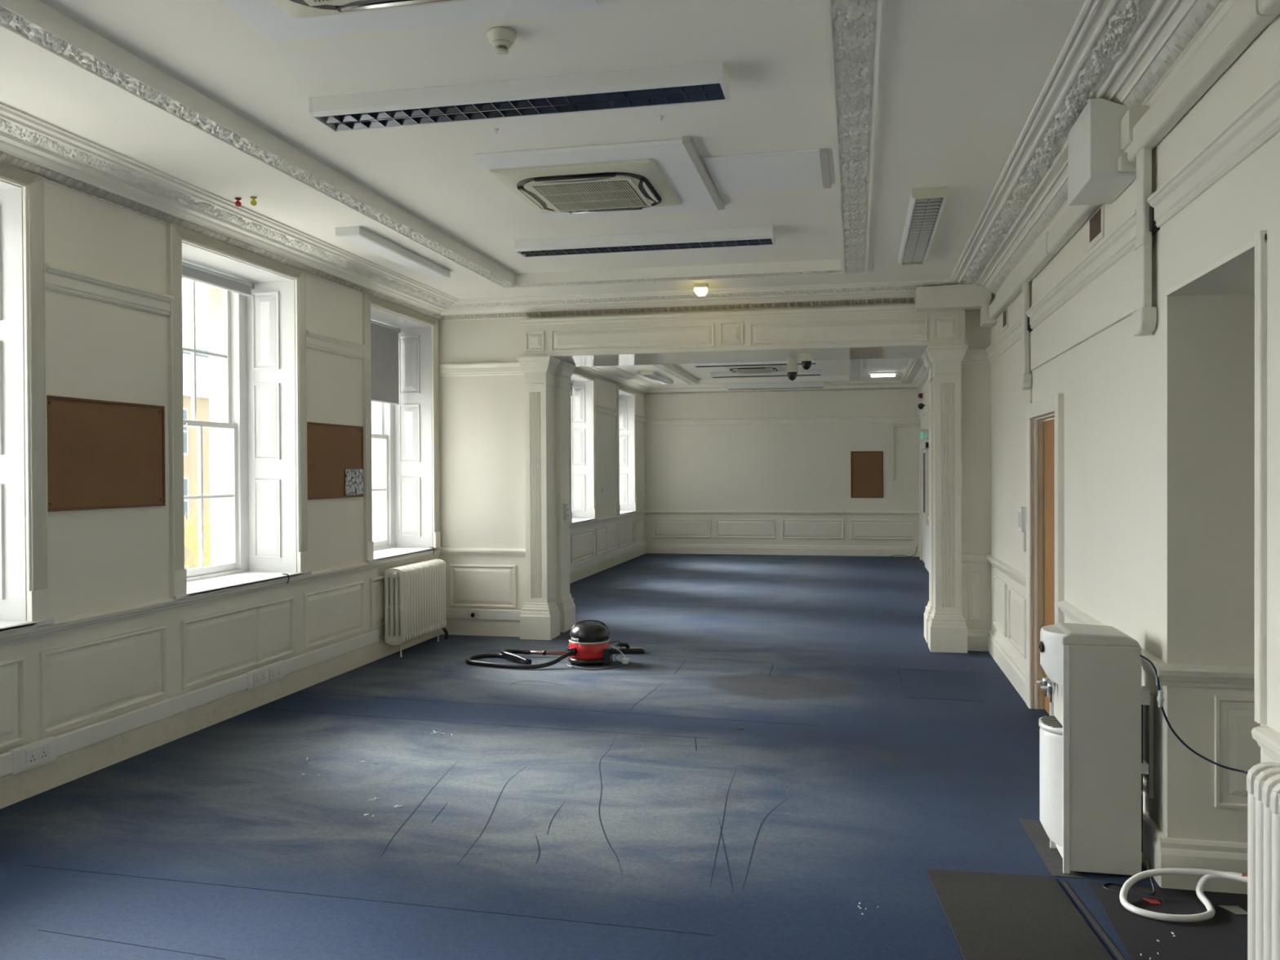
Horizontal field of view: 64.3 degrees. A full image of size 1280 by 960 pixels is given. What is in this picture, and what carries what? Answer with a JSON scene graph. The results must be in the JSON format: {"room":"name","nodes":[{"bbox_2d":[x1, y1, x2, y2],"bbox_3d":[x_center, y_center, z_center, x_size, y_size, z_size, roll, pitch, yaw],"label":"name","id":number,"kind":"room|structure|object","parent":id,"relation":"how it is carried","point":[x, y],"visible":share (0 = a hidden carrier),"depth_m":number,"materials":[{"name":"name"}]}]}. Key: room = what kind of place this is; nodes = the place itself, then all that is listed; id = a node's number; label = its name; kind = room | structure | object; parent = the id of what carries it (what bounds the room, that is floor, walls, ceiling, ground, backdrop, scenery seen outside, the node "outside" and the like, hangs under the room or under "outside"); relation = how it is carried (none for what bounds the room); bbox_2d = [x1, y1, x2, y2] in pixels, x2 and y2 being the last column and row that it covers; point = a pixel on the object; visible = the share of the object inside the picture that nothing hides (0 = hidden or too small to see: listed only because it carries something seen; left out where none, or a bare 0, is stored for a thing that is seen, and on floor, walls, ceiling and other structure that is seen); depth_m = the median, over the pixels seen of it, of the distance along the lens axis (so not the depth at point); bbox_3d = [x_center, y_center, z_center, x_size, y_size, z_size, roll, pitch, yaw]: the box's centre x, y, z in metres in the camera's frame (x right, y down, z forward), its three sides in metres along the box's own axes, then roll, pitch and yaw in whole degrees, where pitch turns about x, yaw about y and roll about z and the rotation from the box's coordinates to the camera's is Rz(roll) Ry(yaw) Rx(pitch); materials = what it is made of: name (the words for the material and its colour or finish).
{"room":"empty office","nodes":[
{"label":"empty office","id":0,"kind":"room"},
{"bbox_2d":[0,181,646,754],"bbox_3d":[-2.435,1.476,10.037,0.706,8.200,22.200,0,0,12],"label":"wall","id":1,"kind":"structure","parent":0,"point":[117,643],"depth_m":6.13,"materials":[{"name":"paint"}]},
{"bbox_2d":[0,161,53,633],"bbox_3d":[-3.511,-0.405,4.602,0.559,2.326,1.601,0,0,12],"label":"window","id":2,"kind":"structure","parent":1,"relation":"in","point":[24,522],"depth_m":5.23,"materials":[{"name":"paint"}]},
{"bbox_2d":[46,395,165,511],"bbox_3d":[-3.017,-0.143,5.784,0.020,0.611,0.948,0,0,12],"label":"cork board","id":3,"kind":"object","parent":1,"relation":"attached to","point":[101,455],"visible":1,"depth_m":5.74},
{"bbox_2d":[0,629,378,777],"bbox_3d":[-3.326,1.417,4.158,0.040,0.125,9.830,0,0,12],"label":"cable trunking","id":4,"kind":"object","parent":1,"relation":"attached to","point":[13,762],"visible":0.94,"depth_m":6.18,"materials":[{"name":"plastic"}]},
{"bbox_2d":[26,743,48,767],"bbox_3d":[-3.077,1.408,5.209,0.012,0.086,0.146,0,0,12],"label":"wall socket","id":5,"kind":"object","parent":4,"relation":"attached to","point":[39,754],"visible":1,"depth_m":5.20,"materials":[{"name":"white plastic"}]},
{"bbox_2d":[0,102,458,319],"bbox_3d":[-2.753,-1.650,6.154,0.390,0.144,8.530,0,0,12],"label":"crown molding","id":6,"kind":"structure","parent":1,"relation":"attached to","point":[66,159],"depth_m":6.16,"materials":[{"name":"paint"}]},
{"bbox_2d":[166,222,311,599],"bbox_3d":[-2.976,-0.429,7.125,0.559,2.326,1.601,0,0,12],"label":"window","id":7,"kind":"structure","parent":1,"relation":"in","point":[264,544],"depth_m":7.74,"materials":[{"name":"paint"}]},
{"bbox_2d":[182,261,256,512],"bbox_3d":[-3.083,-0.625,7.151,0.066,1.756,1.247,0,0,12],"label":"roller blind","id":8,"kind":"object","parent":7,"relation":"attached to","point":[192,272],"visible":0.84,"depth_m":7.34,"materials":[{"name":"fabric"}]},
{"bbox_2d":[0,546,646,808],"bbox_3d":[-2.131,1.479,9.921,0.030,0.193,21.700,0,0,12],"label":"baseboard","id":9,"kind":"structure","parent":1,"relation":"attached to","point":[69,766],"depth_m":6.44,"materials":[{"name":"paint"}]},
{"bbox_2d":[306,422,363,499],"bbox_3d":[-2.482,-0.152,8.307,0.020,0.603,0.930,0,0,12],"label":"cork board","id":10,"kind":"object","parent":1,"relation":"attached to","point":[332,449],"visible":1,"depth_m":8.24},
{"bbox_2d":[345,469,363,494],"bbox_3d":[-2.409,0.016,8.596,0.001,0.215,0.305,0,0,12],"label":"printed plan","id":11,"kind":"object","parent":10,"relation":"attached to","point":[353,477],"visible":1,"depth_m":8.59,"materials":[{"name":"grey paper"}]},
{"bbox_2d":[362,293,442,563],"bbox_3d":[-2.449,-0.452,9.615,0.559,2.326,1.601,0,0,12],"label":"window","id":12,"kind":"structure","parent":1,"relation":"in","point":[411,504],"depth_m":10.24,"materials":[{"name":"paint"}]},
{"bbox_2d":[370,320,401,479],"bbox_3d":[-2.555,-0.648,9.641,0.066,1.756,1.247,0,0,12],"label":"roller blind","id":13,"kind":"object","parent":12,"relation":"attached to","point":[384,337],"visible":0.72,"depth_m":9.92,"materials":[{"name":"fabric"}]},
{"bbox_2d":[568,368,598,524],"bbox_3d":[-1.128,-0.511,15.849,0.559,2.326,1.606,0,0,12],"label":"window","id":14,"kind":"structure","parent":1,"relation":"in","point":[582,420],"depth_m":16.48,"materials":[{"name":"paint"}]},
{"bbox_2d":[569,540,647,573],"bbox_3d":[-0.866,1.307,15.795,0.030,0.097,9.580,0,0,12],"label":"cable trunking","id":15,"kind":"object","parent":1,"relation":"attached to","point":[579,566],"visible":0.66,"depth_m":17.07,"materials":[{"name":"plastic"}]},
{"bbox_2d":[575,365,659,395],"bbox_3d":[-0.723,-1.740,15.736,0.390,0.144,9.680,0,0,12],"label":"crown molding","id":16,"kind":"structure","parent":1,"relation":"attached to","point":[611,374],"depth_m":17.58,"materials":[{"name":"paint"}]},
{"bbox_2d":[616,384,638,515],"bbox_3d":[-0.479,-0.540,18.911,0.559,2.326,1.586,0,0,12],"label":"window","id":17,"kind":"structure","parent":1,"relation":"in","point":[626,429],"depth_m":19.53,"materials":[{"name":"paint"}]},
{"bbox_2d":[0,0,1085,386],"bbox_3d":[0.280,-1.956,9.429,6.450,0.390,22.200,0,0,12],"label":"ceiling","id":18,"kind":"structure","parent":0,"point":[962,81],"depth_m":4.96,"materials":[{"name":"paint"}]},
{"bbox_2d":[0,0,518,288],"bbox_3d":[-1.949,-1.707,5.505,0.157,0.021,7.595,0,0,12],"label":"trim","id":19,"kind":"structure","parent":18,"relation":"attached to","point":[17,24],"depth_m":4.87,"materials":[{"name":"paint"}]},
{"bbox_2d":[335,226,449,278],"bbox_3d":[-1.835,-1.706,7.738,0.180,0.060,1.590,0,0,12],"label":"ceiling light","id":20,"kind":"object","parent":18,"relation":"attached to","point":[358,236],"visible":1,"depth_m":7.52,"materials":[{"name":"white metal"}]},
{"bbox_2d":[218,0,600,41],"bbox_3d":[-0.965,-1.769,3.213,1.350,0.026,1.520,0,0,12],"label":"board","id":21,"kind":"object","parent":18,"relation":"attached to","point":[265,15],"visible":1,"depth_m":3.87,"materials":[{"name":"white paint"}]},
{"bbox_2d":[271,0,470,17],"bbox_3d":[-0.943,-1.726,3.291,0.960,0.062,0.960,0,0,12],"label":"air conditioner","id":22,"kind":"object","parent":21,"relation":"attached to","point":[294,8],"depth_m":3.69,"materials":[{"name":"beige plastic"}]},
{"bbox_2d":[303,0,364,6],"bbox_3d":[-0.943,-1.704,3.291,0.630,0.005,0.630,0,0,12],"label":"ceiling vent","id":23,"kind":"object","parent":22,"relation":"in","point":[309,2],"depth_m":3.64,"materials":[{"name":"beige plastic"}]},
{"bbox_2d":[335,0,451,12],"bbox_3d":[-0.870,-1.714,3.636,0.480,0.012,0.071,0,0,12],"label":"vent","id":24,"kind":"object","parent":22,"relation":"attached to","point":[341,6],"depth_m":3.65,"materials":[{"name":"white plastic"}]},
{"bbox_2d":[486,26,516,54],"bbox_3d":[-0.554,-1.752,4.088,0.120,0.079,0.120,0,0,12],"label":"smoke detector","id":25,"kind":"object","parent":18,"relation":"attached to","point":[501,38],"visible":1,"depth_m":4.06,"materials":[{"name":"beige plastic"}]},
{"bbox_2d":[308,61,729,132],"bbox_3d":[-0.573,-1.754,4.700,1.952,0.087,0.254,0,0,12],"label":"ceiling light","id":26,"kind":"object","parent":18,"relation":"attached to","point":[702,82],"visible":1,"depth_m":4.64,"materials":[{"name":"white metal"}]},
{"bbox_2d":[474,138,717,218],"bbox_3d":[-0.201,-1.798,6.190,1.170,0.026,1.380,0,0,12],"label":"board","id":27,"kind":"object","parent":18,"relation":"attached to","point":[671,157],"visible":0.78,"depth_m":5.68,"materials":[{"name":"white paint"}]},
{"bbox_2d":[489,158,681,213],"bbox_3d":[-0.299,-1.753,6.211,0.960,0.062,0.960,0,0,12],"label":"air conditioner","id":28,"kind":"object","parent":27,"relation":"attached to","point":[635,184],"depth_m":6.01,"materials":[{"name":"beige plastic"}]},
{"bbox_2d":[517,186,546,208],"bbox_3d":[-0.643,-1.737,6.284,0.071,0.012,0.480,0,0,12],"label":"outlet","id":29,"kind":"object","parent":28,"relation":"attached to","point":[531,193],"depth_m":6.22,"materials":[{"name":"white plastic"}]},
{"bbox_2d":[533,173,615,182],"bbox_3d":[-0.372,-1.735,5.866,0.480,0.012,0.071,0,0,12],"label":"outlet","id":30,"kind":"object","parent":28,"relation":"attached to","point":[569,177],"depth_m":5.85,"materials":[{"name":"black plastic"}]},
{"bbox_2d":[524,177,651,212],"bbox_3d":[-0.299,-1.732,6.211,0.630,0.005,0.630,0,0,12],"label":"ceiling vent","id":31,"kind":"object","parent":28,"relation":"in","point":[605,193],"depth_m":6.16,"materials":[{"name":"beige plastic"}]},
{"bbox_2d":[568,207,642,213],"bbox_3d":[-0.226,-1.742,6.556,0.480,0.012,0.071,0,0,12],"label":"outlet","id":32,"kind":"object","parent":28,"relation":"attached to","point":[613,209],"depth_m":6.54,"materials":[{"name":"white plastic"}]},
{"bbox_2d":[638,178,661,202],"bbox_3d":[0.046,-1.739,6.138,0.071,0.012,0.480,0,0,12],"label":"outlet","id":33,"kind":"object","parent":28,"relation":"attached to","point":[648,191],"depth_m":6.14,"materials":[{"name":"white plastic"}]},
{"bbox_2d":[514,226,775,257],"bbox_3d":[0.026,-1.781,7.649,1.952,0.087,0.254,0,0,12],"label":"ceiling light","id":34,"kind":"object","parent":18,"relation":"attached to","point":[766,235],"visible":1,"depth_m":7.58,"materials":[{"name":"white metal"}]},
{"bbox_2d":[640,370,673,384],"bbox_3d":[0.304,-1.797,17.910,0.224,0.072,1.932,0,0,12],"label":"ceiling light","id":35,"kind":"object","parent":18,"relation":"attached to","point":[651,375],"visible":1,"depth_m":17.66,"materials":[{"name":"white metal"}]},
{"bbox_2d":[652,364,697,384],"bbox_3d":[0.216,-1.804,15.726,0.157,0.021,7.990,0,0,12],"label":"ceiling light","id":36,"kind":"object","parent":18,"relation":"attached to","point":[661,366],"depth_m":17.49,"materials":[{"name":"paint"}]},
{"bbox_2d":[515,268,842,287],"bbox_3d":[0.309,-1.747,8.845,2.883,0.019,0.154,0,0,12],"label":"trim","id":37,"kind":"structure","parent":18,"relation":"attached to","point":[832,271],"depth_m":8.82,"materials":[{"name":"paint"}]},
{"bbox_2d":[682,136,724,209],"bbox_3d":[0.390,-1.796,6.044,0.043,0.033,1.420,0,0,12],"label":"batten","id":38,"kind":"object","parent":18,"relation":"attached to","point":[687,142],"visible":1,"depth_m":5.88,"materials":[{"name":"grey paint"}]},
{"bbox_2d":[723,364,783,373],"bbox_3d":[1.946,-1.883,17.408,0.950,0.062,0.950,0,0,12],"label":"air conditioner","id":39,"kind":"object","parent":18,"relation":"attached to","point":[749,369],"depth_m":17.15,"materials":[{"name":"beige plastic"}]},
{"bbox_2d":[693,360,817,367],"bbox_3d":[1.835,-1.867,16.256,1.952,0.077,0.254,0,0,12],"label":"ceiling light","id":40,"kind":"object","parent":18,"relation":"attached to","point":[814,362],"visible":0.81,"depth_m":16.22,"materials":[{"name":"white metal"}]},
{"bbox_2d":[702,148,823,193],"bbox_3d":[0.739,-1.808,5.996,0.650,0.010,0.730,0,0,12],"label":"board","id":41,"kind":"object","parent":18,"relation":"attached to","point":[797,169],"visible":1,"depth_m":5.93,"materials":[{"name":"white paint"}]},
{"bbox_2d":[710,369,821,377],"bbox_3d":[2.239,-1.885,18.164,1.952,0.077,0.254,0,0,12],"label":"ceiling light","id":42,"kind":"object","parent":18,"relation":"attached to","point":[817,372],"visible":0.96,"depth_m":18.10,"materials":[{"name":"white metal"}]},
{"bbox_2d":[697,379,849,384],"bbox_3d":[2.515,-1.845,19.259,2.883,0.019,0.154,0,0,12],"label":"trim","id":43,"kind":"structure","parent":18,"relation":"attached to","point":[840,380],"depth_m":19.25,"materials":[{"name":"paint"}]},
{"bbox_2d":[726,382,824,390],"bbox_3d":[2.583,-1.800,19.451,1.832,0.112,0.204,0,0,12],"label":"ceiling light","id":44,"kind":"object","parent":18,"relation":"attached to","point":[797,384],"visible":1,"depth_m":19.37,"materials":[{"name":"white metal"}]},
{"bbox_2d":[819,148,831,188],"bbox_3d":[1.080,-1.804,5.923,0.043,0.021,0.730,0,0,12],"label":"batten","id":45,"kind":"object","parent":18,"relation":"attached to","point":[824,153],"visible":1,"depth_m":5.85,"materials":[{"name":"grey paint"}]},
{"bbox_2d":[822,0,886,273],"bbox_3d":[1.027,-1.714,4.875,0.223,0.024,7.595,0,0,12],"label":"trim","id":46,"kind":"structure","parent":18,"relation":"attached to","point":[854,29],"depth_m":4.71,"materials":[{"name":"paint"}]},
{"bbox_2d":[848,359,862,381],"bbox_3d":[3.192,-1.810,15.095,0.223,0.024,7.990,0,0,12],"label":"trim","id":47,"kind":"structure","parent":18,"relation":"attached to","point":[855,366],"depth_m":16.83,"materials":[{"name":"paint"}]},
{"bbox_2d":[897,186,948,265],"bbox_3d":[1.931,-1.716,7.037,0.209,0.064,2.012,0,0,12],"label":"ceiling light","id":48,"kind":"object","parent":18,"relation":"attached to","point":[926,205],"visible":1,"depth_m":6.71,"materials":[{"name":"white metal"}]},
{"bbox_2d":[0,553,1159,959],"bbox_3d":[1.104,1.691,9.289,8.100,0.251,22.200,0,0,12],"label":"floor","id":49,"kind":"structure","parent":0,"point":[566,812],"depth_m":5.04,"materials":[{"name":"blue carpet"}]},
{"bbox_2d":[383,559,446,657],"bbox_3d":[-2.089,1.179,9.532,0.185,0.800,0.991,0,0,12],"label":"radiator","id":50,"kind":"object","parent":49,"relation":"on","point":[415,601],"visible":0.98,"depth_m":9.28,"materials":[{"name":"metal"}]},
{"bbox_2d":[465,619,628,670],"bbox_3d":[-0.812,1.394,8.800,1.413,0.368,0.658,0,0,12],"label":"vacuum cleaner","id":51,"kind":"object","parent":49,"relation":"on","point":[588,641],"visible":1,"depth_m":8.66,"materials":[{"name":"red plastic"}]},
{"bbox_2d":[568,641,609,659],"bbox_3d":[-0.437,1.458,8.796,0.352,0.140,0.352,0,0,12],"label":"tub","id":52,"kind":"object","parent":51,"relation":"in","point":[577,650],"depth_m":8.64,"materials":[{"name":"red plastic"}]},
{"bbox_2d":[613,641,644,653],"bbox_3d":[-0.109,1.519,9.261,0.300,0.099,0.115,0,0,0],"label":"vacuum nozzle","id":53,"kind":"object","parent":49,"relation":"on","point":[628,650],"visible":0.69,"depth_m":9.21,"materials":[{"name":"black plastic"}]},
{"bbox_2d":[900,669,983,701],"bbox_3d":[2.311,1.572,7.856,0.555,0.001,1.100,0,0,12],"label":"tile","id":54,"kind":"structure","parent":49,"relation":"on","point":[917,683],"depth_m":7.80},
{"bbox_2d":[925,868,1113,959],"bbox_3d":[1.342,1.610,3.477,0.499,0.008,1.390,0,0,7],"label":"floor mat","id":55,"kind":"object","parent":49,"relation":"on","point":[990,916],"visible":1,"depth_m":3.73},
{"bbox_2d":[1017,817,1084,878],"bbox_3d":[1.791,1.603,4.463,0.125,0.002,0.701,0,0,9],"label":"floor mat","id":56,"kind":"object","parent":49,"relation":"on","point":[1052,859],"depth_m":4.42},
{"bbox_2d":[1035,622,1150,875],"bbox_3d":[1.882,1.112,4.271,0.405,0.987,0.295,0,0,12],"label":"water cooler","id":57,"kind":"object","parent":49,"relation":"on","point":[1092,765],"visible":1,"depth_m":4.13,"materials":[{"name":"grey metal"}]},
{"bbox_2d":[1035,675,1050,697],"bbox_3d":[1.724,0.883,4.356,0.063,0.085,0.035,0,0,12],"label":"tap","id":58,"kind":"object","parent":57,"relation":"on","point":[1045,678],"depth_m":4.35,"materials":[{"name":"silver metal"}]},
{"bbox_2d":[1040,680,1056,702],"bbox_3d":[1.701,0.884,4.248,0.063,0.085,0.035,0,0,12],"label":"tap","id":59,"kind":"object","parent":57,"relation":"on","point":[1051,686],"depth_m":4.24,"materials":[{"name":"silver metal"}]},
{"bbox_2d":[1039,715,1062,734],"bbox_3d":[1.738,1.032,4.300,0.098,0.023,0.265,0,0,12],"label":"drip tray","id":60,"kind":"object","parent":57,"relation":"on","point":[1050,724],"depth_m":4.26,"materials":[{"name":"white plastic"}]},
{"bbox_2d":[1141,704,1142,852],"bbox_3d":[2.052,1.205,4.236,0.012,0.600,0.235,0,0,12],"label":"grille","id":61,"kind":"object","parent":57,"relation":"attached to","point":[1141,704],"depth_m":4.12,"materials":[{"name":"black metal"}]},
{"bbox_2d":[1139,654,1248,773],"bbox_3d":[2.174,0.905,3.851,0.103,0.413,0.621,-1,1,-31],"label":"tube","id":62,"kind":"object","parent":57,"relation":"attached to","point":[1160,699],"visible":0.97,"depth_m":3.98,"materials":[{"name":"black plastic"}]},
{"bbox_2d":[1061,881,1124,959],"bbox_3d":[1.653,1.609,3.723,0.017,0.002,0.705,0,0,6],"label":"edging strip","id":63,"kind":"object","parent":49,"relation":"on","point":[1097,926],"visible":1,"depth_m":3.69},
{"bbox_2d":[1102,859,1155,896],"bbox_3d":[1.909,1.552,3.981,0.186,0.112,0.117,0,0,12],"label":"cable","id":64,"kind":"object","parent":49,"relation":"on","point":[1148,862],"visible":0.84,"depth_m":3.98,"materials":[{"name":"black plastic"}]},
{"bbox_2d":[1088,881,1247,959],"bbox_3d":[1.981,1.611,3.296,0.700,0.003,1.440,0,0,12],"label":"floor mat","id":65,"kind":"object","parent":49,"relation":"on","point":[1223,936],"depth_m":3.67,"materials":[{"name":"black rubber"}]},
{"bbox_2d":[1119,867,1247,921],"bbox_3d":[2.166,1.535,3.728,0.739,0.138,0.347,0,1,33],"label":"pipe","id":66,"kind":"object","parent":65,"relation":"on","point":[1207,875],"visible":0.91,"depth_m":3.86,"materials":[{"name":"white plastic"}]},
{"bbox_2d":[1246,761,1279,959],"bbox_3d":[1.635,1.198,2.371,0.120,0.850,0.875,0,0,12],"label":"radiator","id":67,"kind":"object","parent":49,"relation":"on","point":[1263,779],"visible":1,"depth_m":2.69,"materials":[{"name":"white metal"}]},
{"bbox_2d":[438,302,991,629],"bbox_3d":[0.635,-0.189,10.139,5.360,3.500,0.736,0,0,12],"label":"wall","id":68,"kind":"structure","parent":0,"point":[482,388],"depth_m":10.24,"materials":[{"name":"paint"}]},
{"bbox_2d":[445,608,521,620],"bbox_3d":[-1.599,1.354,10.262,0.890,0.103,0.030,0,0,12],"label":"cable trunking","id":69,"kind":"object","parent":68,"relation":"attached to","point":[451,613],"visible":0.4,"depth_m":10.23,"materials":[{"name":"plastic"}]},
{"bbox_2d":[516,355,559,639],"bbox_3d":[-1.004,0.177,10.168,0.344,2.783,0.358,0,0,12],"label":"pilaster","id":70,"kind":"object","parent":68,"relation":"attached to","point":[540,617],"visible":1,"depth_m":10.06,"materials":[{"name":"paint"}]},
{"bbox_2d":[555,361,575,632],"bbox_3d":[-0.893,0.172,10.691,0.344,2.783,0.448,0,0,12],"label":"pilaster","id":71,"kind":"object","parent":68,"relation":"attached to","point":[564,371],"visible":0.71,"depth_m":10.57,"materials":[{"name":"paint"}]},
{"bbox_2d":[438,279,961,320],"bbox_3d":[0.521,-1.694,9.621,5.360,0.144,0.390,0,0,12],"label":"crown molding","id":72,"kind":"structure","parent":68,"relation":"attached to","point":[891,292],"depth_m":9.66,"materials":[{"name":"paint"}]},
{"bbox_2d":[440,618,991,651],"bbox_3d":[0.647,1.464,10.176,5.360,0.193,0.750,0,0,12],"label":"baseboard","id":73,"kind":"structure","parent":68,"relation":"attached to","point":[977,639],"depth_m":10.24,"materials":[{"name":"paint"}]},
{"bbox_2d":[519,304,964,366],"bbox_3d":[0.974,-1.413,10.090,4.200,0.386,1.030,0,0,12],"label":"beam","id":74,"kind":"structure","parent":68,"relation":"attached to","point":[889,331],"depth_m":9.66,"materials":[{"name":"paint"}]},
{"bbox_2d":[786,355,798,380],"bbox_3d":[1.512,-1.105,10.117,0.110,0.234,0.110,0,0,12],"label":"dome camera","id":75,"kind":"object","parent":74,"relation":"attached to","point":[792,367],"visible":1,"depth_m":10.07,"materials":[{"name":"beige plastic"}]},
{"bbox_2d":[800,352,812,369],"bbox_3d":[1.601,-1.140,9.801,0.110,0.160,0.110,0,0,12],"label":"dome camera","id":76,"kind":"object","parent":74,"relation":"attached to","point":[806,357],"visible":1,"depth_m":9.76,"materials":[{"name":"beige plastic"}]},
{"bbox_2d":[921,351,933,643],"bbox_3d":[2.930,0.162,9.881,0.349,2.783,0.448,0,0,12],"label":"pilaster","id":77,"kind":"object","parent":68,"relation":"attached to","point":[929,366],"visible":0.12,"depth_m":9.79,"materials":[{"name":"paint"}]},
{"bbox_2d":[925,343,968,653],"bbox_3d":[2.819,0.167,9.358,0.349,2.783,0.358,0,0,12],"label":"pilaster","id":78,"kind":"object","parent":68,"relation":"attached to","point":[947,627],"visible":1,"depth_m":9.24,"materials":[{"name":"paint"}]},
{"bbox_2d":[644,389,919,546],"bbox_3d":[2.553,-0.382,20.132,6.450,3.700,0.346,0,0,12],"label":"wall","id":79,"kind":"structure","parent":0,"point":[766,468],"depth_m":19.97,"materials":[{"name":"paint"}]},
{"bbox_2d":[644,380,919,395],"bbox_3d":[2.670,-1.790,19.765,5.360,0.144,0.390,0,0,12],"label":"crown molding","id":80,"kind":"structure","parent":79,"relation":"attached to","point":[890,384],"depth_m":19.83,"materials":[{"name":"paint"}]},
{"bbox_2d":[645,543,919,556],"bbox_3d":[2.722,1.372,19.968,5.360,0.193,0.030,0,0,12],"label":"baseboard","id":81,"kind":"structure","parent":79,"relation":"attached to","point":[755,549],"depth_m":19.93,"materials":[{"name":"paint"}]},
{"bbox_2d":[850,451,883,497],"bbox_3d":[4.367,-0.105,19.610,0.607,0.895,0.020,0,0,12],"label":"cork board","id":82,"kind":"object","parent":79,"relation":"attached to","point":[866,467],"visible":1,"depth_m":19.61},
{"bbox_2d":[890,423,919,480],"bbox_3d":[5.062,-0.530,19.444,0.550,1.075,0.049,0,0,12],"label":"conduit","id":83,"kind":"object","parent":79,"relation":"attached to","point":[892,473],"visible":1,"depth_m":19.47,"materials":[{"name":"plastic"}]},
{"bbox_2d":[917,0,1279,842],"bbox_3d":[3.714,-0.291,8.717,1.346,3.700,22.200,0,0,12],"label":"wall","id":84,"kind":"structure","parent":0,"point":[1159,427],"depth_m":4.01,"materials":[{"name":"paint"}]},
{"bbox_2d":[899,357,928,389],"bbox_3d":[4.139,-1.753,14.706,0.390,0.144,9.680,0,0,12],"label":"crown molding","id":85,"kind":"structure","parent":84,"relation":"attached to","point":[916,373],"depth_m":17.17,"materials":[{"name":"paint"}]},
{"bbox_2d":[919,441,928,563],"bbox_3d":[5.012,0.410,17.981,0.050,2.130,1.750,0,0,12],"label":"door","id":86,"kind":"structure","parent":84,"relation":"in","point":[924,446],"depth_m":18.13,"materials":[{"name":"paint"}]},
{"bbox_2d":[924,523,928,572],"bbox_3d":[4.591,1.073,16.109,0.099,0.720,1.200,0,0,12],"label":"heater","id":87,"kind":"object","parent":84,"relation":"attached to","point":[926,525],"visible":0.32,"depth_m":16.18,"materials":[{"name":"white metal"}]},
{"bbox_2d":[915,283,996,326],"bbox_3d":[2.793,-1.542,9.029,0.669,0.365,0.248,0,0,12],"label":"conduit","id":88,"kind":"object","parent":84,"relation":"attached to","point":[961,296],"depth_m":8.97,"materials":[{"name":"plastic"}]},
{"bbox_2d":[1017,506,1026,551],"bbox_3d":[2.781,0.355,7.423,0.037,0.320,0.230,0,0,12],"label":"control panel","id":89,"kind":"object","parent":84,"relation":"attached to","point":[1021,511],"visible":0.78,"depth_m":7.33,"materials":[{"name":"plastic"}]},
{"bbox_2d":[1026,392,1064,715],"bbox_3d":[2.654,0.532,6.567,0.137,2.100,1.159,0,0,12],"label":"door","id":90,"kind":"structure","parent":84,"relation":"in","point":[1045,440],"depth_m":6.99,"materials":[{"name":"brown wood"}]},
{"bbox_2d":[949,0,1227,299],"bbox_3d":[2.150,-1.665,5.320,0.390,0.144,8.130,0,0,12],"label":"crown molding","id":91,"kind":"structure","parent":84,"relation":"attached to","point":[1118,51],"depth_m":4.43,"materials":[{"name":"paint"}]},
{"bbox_2d":[1027,204,1159,333],"bbox_3d":[2.410,-1.094,5.671,0.030,0.140,3.205,0,0,12],"label":"gap","id":92,"kind":"structure","parent":84,"relation":"attached to","point":[1153,228],"depth_m":4.11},
{"bbox_2d":[1087,204,1104,251],"bbox_3d":[2.316,-1.277,5.181,0.010,0.155,0.340,0,0,12],"label":"air vent","id":93,"kind":"object","parent":84,"relation":"in","point":[1097,221],"visible":1,"depth_m":5.14,"materials":[{"name":"metal"}]},
{"bbox_2d":[1067,98,1149,205],"bbox_3d":[2.088,-1.487,4.568,0.199,0.347,0.630,0,0,12],"label":"junction box","id":94,"kind":"object","parent":84,"relation":"attached to","point":[1100,170],"visible":0.81,"depth_m":4.42,"materials":[{"name":"plastic"}]},
{"bbox_2d":[987,630,1247,893],"bbox_3d":[3.460,1.475,7.459,1.330,0.193,19.200,0,0,12],"label":"baseboard","id":95,"kind":"structure","parent":84,"relation":"attached to","point":[1162,851],"depth_m":4.00,"materials":[{"name":"paint"}]},
{"bbox_2d":[989,0,1279,389],"bbox_3d":[2.254,-1.048,5.033,0.069,0.890,7.800,0,0,12],"label":"conduit","id":96,"kind":"object","parent":84,"relation":"attached to","point":[1245,20],"visible":0.95,"depth_m":4.14,"materials":[{"name":"plastic"}]},
{"bbox_2d":[1165,230,1266,724],"bbox_3d":[1.975,-0.011,3.530,0.040,1.475,0.995,0,0,12],"label":"trim","id":97,"kind":"structure","parent":84,"relation":"attached to","point":[1260,243],"depth_m":3.05,"materials":[{"name":"paint"}]},
{"label":"outside","id":98,"kind":"structure","parent":0,"visible":0},
{"bbox_3d":[-54.849,5.691,42.342,115.100,0.300,180.000,0,0,12],"label":"ground","id":99,"kind":"structure","parent":98,"visible":0},
{"bbox_2d":[182,353,210,568],"bbox_3d":[-17.407,0.304,38.447,10.600,10.200,28.600,0,0,12],"label":"apartment building","id":100,"kind":"structure","parent":99,"relation":"on","point":[190,433],"depth_m":31.58,"materials":[{"name":"yellow brick"}]},
{"bbox_2d":[184,475,210,568],"bbox_3d":[-8.314,2.718,19.932,2.543,5.615,2.328,0,0,12],"label":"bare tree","id":101,"kind":"object","parent":99,"relation":"on","point":[206,562],"visible":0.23,"depth_m":19.91,"materials":[{"name":"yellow plant"}]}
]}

